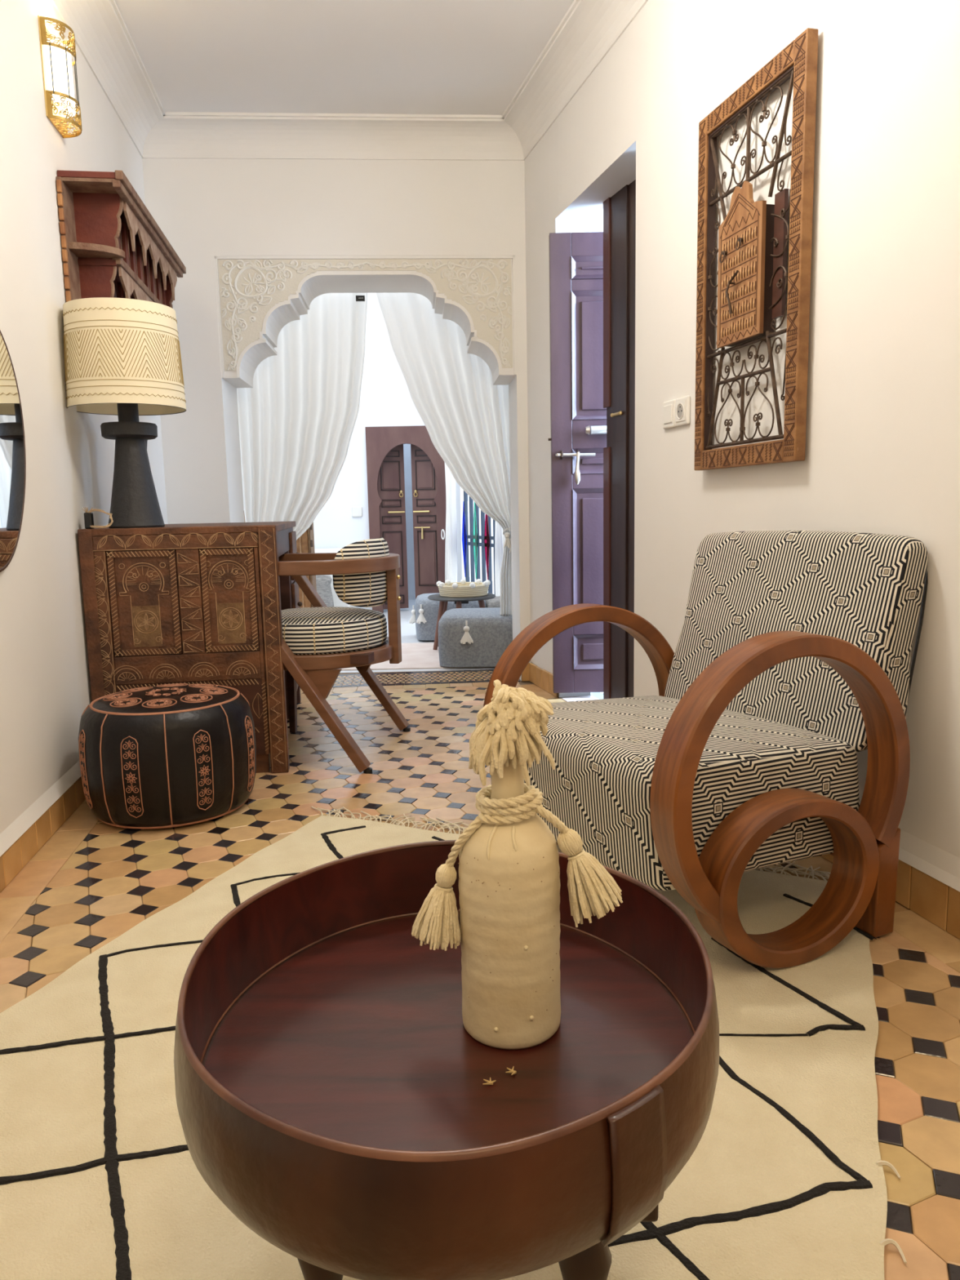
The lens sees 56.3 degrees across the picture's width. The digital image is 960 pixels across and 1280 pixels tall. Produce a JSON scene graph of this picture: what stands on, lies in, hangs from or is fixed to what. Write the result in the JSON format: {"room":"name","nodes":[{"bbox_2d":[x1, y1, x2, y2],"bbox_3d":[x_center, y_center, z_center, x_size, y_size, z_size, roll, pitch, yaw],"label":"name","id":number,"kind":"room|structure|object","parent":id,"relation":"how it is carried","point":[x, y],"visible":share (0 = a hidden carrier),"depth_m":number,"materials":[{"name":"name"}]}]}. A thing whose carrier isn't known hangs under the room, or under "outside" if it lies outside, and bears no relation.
{"room":"living room","nodes":[
{"label":"living room","id":0,"kind":"room"},
{"bbox_2d":[0,0,168,833],"bbox_3d":[-1.102,-0.690,1.426,0.150,2.600,5.709,-2,8,-8],"label":"wall","id":1,"kind":"structure","parent":0,"point":[45,684],"depth_m":2.38,"materials":[{"name":"paint"}]},
{"bbox_2d":[0,330,26,572],"bbox_3d":[-1.081,-0.447,1.932,0.016,0.612,0.548,-2,8,-8],"label":"wall mirror","id":2,"kind":"object","parent":1,"relation":"attached to","point":[12,441],"visible":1,"depth_m":2.09,"materials":[{"name":"clear glass"}]},
{"bbox_2d":[0,760,81,856],"bbox_3d":[-0.985,0.508,1.538,0.014,0.035,5.254,-2,8,-8],"label":"trim","id":3,"kind":"structure","parent":1,"relation":"attached to","point":[19,826],"depth_m":2.20,"materials":[{"name":"paint"}]},
{"bbox_2d":[0,776,85,893],"bbox_3d":[-0.985,0.564,1.546,0.012,0.078,5.254,-2,8,-8],"label":"baseboard","id":4,"kind":"structure","parent":1,"relation":"attached to","point":[24,849],"depth_m":2.18,"materials":[{"name":"brown tile"}]},
{"bbox_2d":[37,15,82,138],"bbox_3d":[-1.195,-1.607,2.572,0.081,0.262,0.158,-2,8,-8],"label":"wall sconce","id":5,"kind":"object","parent":1,"relation":"attached to","point":[56,58],"visible":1,"depth_m":2.53,"materials":[{"name":"gold glass"}]},
{"bbox_2d":[51,0,165,157],"bbox_3d":[-0.975,-1.727,1.220,0.128,0.135,5.355,-2,8,-8],"label":"trim","id":6,"kind":"structure","parent":1,"relation":"attached to","point":[103,37],"depth_m":3.11,"materials":[{"name":"paint"}]},
{"bbox_2d":[56,169,186,308],"bbox_3d":[-1.197,-1.165,3.133,0.182,0.538,1.072,-2,8,-8],"label":"wall shelf","id":7,"kind":"object","parent":1,"relation":"attached to","point":[113,246],"visible":0.59,"depth_m":2.72,"materials":[{"name":"brown wood"}]},
{"bbox_2d":[142,158,530,680],"bbox_3d":[-0.688,-1.092,4.121,1.820,2.600,0.340,-2,8,-4],"label":"wall","id":8,"kind":"structure","parent":0,"point":[205,208],"depth_m":3.87,"materials":[{"name":"paint"}]},
{"bbox_2d":[236,293,367,540],"bbox_3d":[-0.538,-0.767,4.408,1.328,1.860,0.067,-2,8,-4],"label":"curtain","id":9,"kind":"object","parent":8,"relation":"hanging from","point":[298,417],"visible":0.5,"depth_m":4.34,"materials":[{"name":"white fabric"}]},
{"bbox_2d":[142,111,524,160],"bbox_3d":[-0.633,-2.102,3.742,1.660,0.135,0.128,-2,8,-4],"label":"trim","id":10,"kind":"structure","parent":8,"relation":"attached to","point":[178,135],"depth_m":3.76,"materials":[{"name":"paint"}]},
{"bbox_2d":[213,255,516,387],"bbox_3d":[-0.499,-1.437,4.083,1.294,0.506,0.334,-2,8,-4],"label":"decorative archway","id":11,"kind":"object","parent":8,"relation":"attached to","point":[257,295],"depth_m":3.92,"materials":[{"name":"paint"}]},
{"bbox_2d":[376,293,511,616],"bbox_3d":[-0.127,-0.776,4.406,0.705,1.860,0.126,-2,8,-8],"label":"curtain","id":12,"kind":"object","parent":8,"relation":"hanging from","point":[465,416],"visible":0.54,"depth_m":4.39,"materials":[{"name":"white fabric"}]},
{"bbox_2d":[521,662,529,681],"bbox_3d":[0.215,0.150,4.188,0.043,0.086,0.012,-2,8,-4],"label":"baseboard","id":13,"kind":"structure","parent":8,"relation":"attached to","point":[526,674],"depth_m":4.18,"materials":[{"name":"brown tile"}]},
{"bbox_2d":[115,0,573,115],"bbox_3d":[0.060,-1.894,1.316,3.600,0.135,5.850,-1,8,0],"label":"ceiling","id":14,"kind":"structure","parent":0,"point":[295,56],"depth_m":3.18,"materials":[{"name":"white paint"}]},
{"bbox_2d":[243,293,487,609],"bbox_3d":[-1.283,-1.583,7.046,2.700,2.750,0.150,-1,8,0],"label":"wall","id":15,"kind":"structure","parent":0,"point":[385,399],"depth_m":6.96,"materials":[{"name":"white paint"}]},
{"bbox_2d":[351,506,362,516],"bbox_3d":[-0.966,-1.008,7.048,0.080,0.080,0.015,-1,8,0],"label":"light switch","id":16,"kind":"object","parent":15,"relation":"attached to","point":[356,511],"visible":1,"depth_m":7.04,"materials":[{"name":"white plastic"}]},
{"bbox_2d":[364,425,445,613],"bbox_3d":[-0.560,-0.947,7.105,0.620,1.445,0.178,-1,8,0],"label":"double door","id":17,"kind":"structure","parent":15,"relation":"in","point":[384,445],"depth_m":7.08,"materials":[{"name":"brown wood"}]},
{"bbox_2d":[383,444,415,610],"bbox_3d":[-0.551,-1.254,7.637,1.250,2.100,0.920,-1,8,0],"label":"wall","id":18,"kind":"structure","parent":0,"point":[406,447],"depth_m":8.02,"materials":[{"name":"white paint"}]},
{"bbox_2d":[440,462,457,582],"bbox_3d":[-0.221,-1.258,6.541,0.091,2.200,0.340,-5,9,-22],"label":"curtain","id":19,"kind":"object","parent":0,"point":[451,545],"visible":0.36,"depth_m":6.64,"materials":[{"name":"white fabric"}]},
{"bbox_2d":[455,480,486,582],"bbox_3d":[0.337,-1.423,5.719,0.200,2.750,2.950,-5,9,-22],"label":"wall","id":20,"kind":"structure","parent":0,"point":[459,491],"depth_m":6.80,"materials":[{"name":"white paint"}]},
{"bbox_2d":[462,490,495,595],"bbox_3d":[0.050,-1.167,6.157,0.074,2.054,1.029,-5,9,-22],"label":"door","id":21,"kind":"structure","parent":20,"relation":"in","point":[486,536],"depth_m":6.45,"materials":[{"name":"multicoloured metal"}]},
{"bbox_2d":[0,609,959,1279],"bbox_3d":[0.308,0.393,3.141,5.800,0.103,8.700,-1,8,0],"label":"floor","id":22,"kind":"structure","parent":0,"point":[93,881],"depth_m":1.98,"materials":[{"name":"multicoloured tile"}]},
{"bbox_2d":[78,683,256,829],"bbox_3d":[-0.852,0.300,2.467,0.463,0.325,0.463,-1,8,0],"label":"pouf","id":23,"kind":"object","parent":22,"relation":"on","point":[163,756],"visible":1,"depth_m":2.29,"materials":[{"name":"black leather"}]},
{"bbox_2d":[77,521,302,773],"bbox_3d":[-0.955,-0.031,3.237,0.585,0.766,1.098,-2,8,-8],"label":"cabinet","id":24,"kind":"object","parent":22,"relation":"on","point":[188,603],"visible":0.81,"depth_m":2.69,"materials":[{"name":"brown wood"}]},
{"bbox_2d":[82,506,113,528],"bbox_3d":[-1.122,-0.357,2.622,0.107,0.064,0.037,3,9,25],"label":"plug adapter","id":25,"kind":"object","parent":24,"relation":"on","point":[88,517],"visible":1,"depth_m":2.63,"materials":[{"name":"black plastic"}]},
{"bbox_2d":[62,297,186,528],"bbox_3d":[-1.044,-0.652,2.666,0.331,0.632,0.331,-2,8,-3],"label":"table lamp","id":26,"kind":"object","parent":24,"relation":"on","point":[122,357],"visible":1,"depth_m":2.54,"materials":[{"name":"beige fabric"}]},
{"bbox_2d":[244,514,316,608],"bbox_3d":[-1.373,-0.382,5.446,0.748,0.840,0.368,-2,8,-7],"label":"base cabinet","id":27,"kind":"object","parent":22,"relation":"on","point":[305,543],"visible":0.02,"depth_m":5.31,"materials":[{"name":"brown wood"}]},
{"bbox_2d":[315,575,333,606],"bbox_3d":[-1.242,-0.296,6.572,0.350,0.335,0.315,-1,8,0],"label":"woven sack","id":28,"kind":"object","parent":22,"relation":"on","point":[322,582],"visible":0.17,"depth_m":6.48,"materials":[{"name":"white fabric"}]},
{"bbox_2d":[314,548,355,607],"bbox_3d":[-1.230,-0.440,6.935,0.490,0.520,0.330,-1,8,0],"label":"bench","id":29,"kind":"object","parent":22,"relation":"on","point":[337,602],"visible":0.02,"depth_m":6.79,"materials":[{"name":"white fabric"}]},
{"bbox_2d":[314,548,341,552],"bbox_3d":[-1.234,-0.639,6.906,0.490,0.118,0.330,-1,8,0],"label":"seat cushion","id":30,"kind":"object","parent":29,"relation":"on","point":[317,550],"depth_m":6.76,"materials":[{"name":"white fabric"}]},
{"bbox_2d":[262,537,410,773],"bbox_3d":[-0.514,0.019,3.014,0.522,0.714,0.570,0,8,9],"label":"desk chair","id":31,"kind":"object","parent":22,"relation":"on","point":[319,641],"visible":0.82,"depth_m":2.81,"materials":[{"name":"brown wood"}]},
{"bbox_2d":[281,606,387,654],"bbox_3d":[-0.540,-0.043,3.009,0.453,0.119,0.472,0,8,9],"label":"seat cushion","id":32,"kind":"object","parent":31,"relation":"on","point":[315,630],"depth_m":2.83,"materials":[{"name":"fabric"}]},
{"bbox_2d":[341,642,495,671],"bbox_3d":[-0.348,0.083,5.024,1.260,0.006,0.880,-1,8,0],"label":"rug","id":33,"kind":"object","parent":22,"relation":"on","point":[418,655],"visible":0.11,"depth_m":4.81,"materials":[{"name":"white fabric"}]},
{"bbox_2d":[427,592,495,649],"bbox_3d":[-0.102,-0.104,5.189,0.394,0.310,0.394,-1,8,0],"label":"round side table","id":34,"kind":"object","parent":33,"relation":"on","point":[443,602],"visible":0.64,"depth_m":5.12,"materials":[{"name":"grey wood"}]},
{"bbox_2d":[436,578,490,597],"bbox_3d":[-0.095,-0.300,5.164,0.314,0.083,0.311,-1,8,0],"label":"rope basket","id":35,"kind":"object","parent":34,"relation":"on","point":[463,588],"visible":1,"depth_m":5.05,"materials":[{"name":"beige fabric"}]},
{"bbox_2d":[438,607,512,666],"bbox_3d":[0.029,-0.022,4.730,0.480,0.270,0.473,-1,8,3],"label":"pouf","id":36,"kind":"object","parent":33,"relation":"on","point":[467,637],"visible":0.69,"depth_m":4.54,"materials":[{"name":"fabric"}]},
{"bbox_2d":[408,592,486,640],"bbox_3d":[-0.209,-0.157,5.689,0.483,0.270,0.411,-2,8,-6],"label":"pouf","id":37,"kind":"object","parent":22,"relation":"on","point":[424,613],"visible":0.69,"depth_m":5.50,"materials":[{"name":"fabric"}]},
{"bbox_2d":[0,806,906,1279],"bbox_3d":[-0.050,0.589,1.467,1.439,0.011,1.651,2,9,19],"label":"rug","id":38,"kind":"object","parent":22,"relation":"on","point":[784,1179],"visible":0.47,"depth_m":1.17,"materials":[{"name":"fabric"}]},
{"bbox_2d":[173,840,719,1279],"bbox_3d":[-0.024,0.477,0.853,0.480,0.396,0.549,-1,8,0],"label":"tray table","id":39,"kind":"object","parent":38,"relation":"on","point":[331,1095],"visible":0.88,"depth_m":0.75,"materials":[{"name":"brown wood"}]},
{"bbox_2d":[483,1077,496,1084],"bbox_3d":[0.007,0.376,0.764,0.012,0.002,0.007,-3,9,-14],"label":"chip","id":40,"kind":"object","parent":39,"relation":"on","point":[488,1082],"visible":1,"depth_m":0.76,"materials":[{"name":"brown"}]},
{"bbox_2d":[505,1066,516,1075],"bbox_3d":[0.027,0.374,0.778,0.009,0.002,0.011,5,10,36],"label":"chip","id":41,"kind":"object","parent":39,"relation":"on","point":[512,1071],"visible":1,"depth_m":0.78,"materials":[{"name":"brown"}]},
{"bbox_2d":[411,679,622,1049],"bbox_3d":[0.032,0.200,0.830,0.195,0.331,0.095,-1,8,3],"label":"bottle","id":42,"kind":"object","parent":39,"relation":"on","point":[508,932],"visible":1,"depth_m":0.80,"materials":[{"name":"beige ceramic"}]},
{"bbox_2d":[483,530,928,968],"bbox_3d":[0.432,0.154,1.837,0.682,0.735,0.714,-5,9,-25],"label":"armchair","id":43,"kind":"object","parent":38,"relation":"on","point":[790,661],"visible":0.91,"depth_m":1.64,"materials":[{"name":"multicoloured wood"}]},
{"bbox_2d":[484,595,500,607],"bbox_3d":[0.148,-0.147,5.645,0.220,0.247,0.326,-2,8,-6],"label":"pouf","id":44,"kind":"object","parent":22,"relation":"on","point":[494,602],"visible":0.09,"depth_m":5.51,"materials":[{"name":"white fabric"}]},
{"bbox_2d":[494,520,505,596],"bbox_3d":[0.124,-1.152,5.765,0.052,2.200,0.331,-5,9,-22],"label":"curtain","id":45,"kind":"object","parent":22,"relation":"on","point":[500,539],"visible":0.06,"depth_m":5.85,"materials":[{"name":"white fabric"}]},
{"bbox_2d":[588,208,603,231],"bbox_3d":[1.209,-0.997,3.193,1.940,2.600,2.600,-1,8,0],"label":"wall","id":46,"kind":"structure","parent":0,"point":[596,223],"depth_m":4.24,"materials":[{"name":"white paint"}]},
{"bbox_2d":[508,0,959,857],"bbox_3d":[0.947,-0.732,1.415,0.140,2.600,6.050,-3,9,-14],"label":"wall","id":47,"kind":"structure","parent":0,"point":[882,452],"depth_m":1.96,"materials":[{"name":"paint"}]},
{"bbox_2d":[528,662,558,697],"bbox_3d":[0.282,0.174,3.999,0.012,0.089,0.383,-3,9,-14],"label":"baseboard","id":48,"kind":"structure","parent":47,"relation":"attached to","point":[543,678],"depth_m":4.00,"materials":[{"name":"brown tile"}]},
{"bbox_2d":[502,0,648,159],"bbox_3d":[0.814,-1.755,1.159,0.128,0.135,5.600,-3,9,-14],"label":"trim","id":49,"kind":"structure","parent":47,"relation":"attached to","point":[588,29],"depth_m":3.18,"materials":[{"name":"paint"}]},
{"bbox_2d":[547,231,606,693],"bbox_3d":[0.585,-0.689,3.632,0.612,1.835,0.085,-1,8,0],"label":"panelled door","id":50,"kind":"structure","parent":47,"relation":"in","point":[578,415],"depth_m":3.62,"materials":[{"name":"purple wood"}]},
{"bbox_2d":[603,179,635,698],"bbox_3d":[0.570,-0.694,3.242,0.048,2.002,0.535,-4,9,-16],"label":"open door leaf","id":51,"kind":"structure","parent":47,"relation":"in","point":[620,209],"depth_m":3.36,"materials":[{"name":"brown wood"}]},
{"bbox_2d":[662,399,675,429],"bbox_3d":[0.562,-0.670,2.664,0.014,0.080,0.080,-3,9,-14],"label":"light switch","id":52,"kind":"object","parent":47,"relation":"attached to","point":[668,406],"visible":0.99,"depth_m":2.65,"materials":[{"name":"white plastic"}]},
{"bbox_2d":[675,395,690,426],"bbox_3d":[0.582,-0.659,2.584,0.016,0.080,0.080,-3,9,-14],"label":"power socket","id":53,"kind":"object","parent":47,"relation":"attached to","point":[682,406],"visible":1,"depth_m":2.57,"materials":[{"name":"white plastic"}]},
{"bbox_2d":[693,27,818,470],"bbox_3d":[0.853,-0.761,1.346,0.065,0.895,2.216,-3,9,-14],"label":"wall screen","id":54,"kind":"object","parent":47,"relation":"attached to","point":[753,237],"visible":1,"depth_m":2.11,"materials":[{"name":"brown wood"}]},
{"bbox_2d":[820,853,959,939],"bbox_3d":[1.025,0.582,1.084,0.012,0.093,4.122,-3,9,-14],"label":"baseboard","id":55,"kind":"structure","parent":47,"relation":"attached to","point":[934,900],"depth_m":1.72,"materials":[{"name":"brown tile"}]},
{"bbox_2d":[898,829,959,891],"bbox_3d":[1.023,0.510,1.073,0.014,0.055,4.122,-3,9,-14],"label":"trim","id":56,"kind":"structure","parent":47,"relation":"attached to","point":[935,862],"depth_m":1.71,"materials":[{"name":"paint"}]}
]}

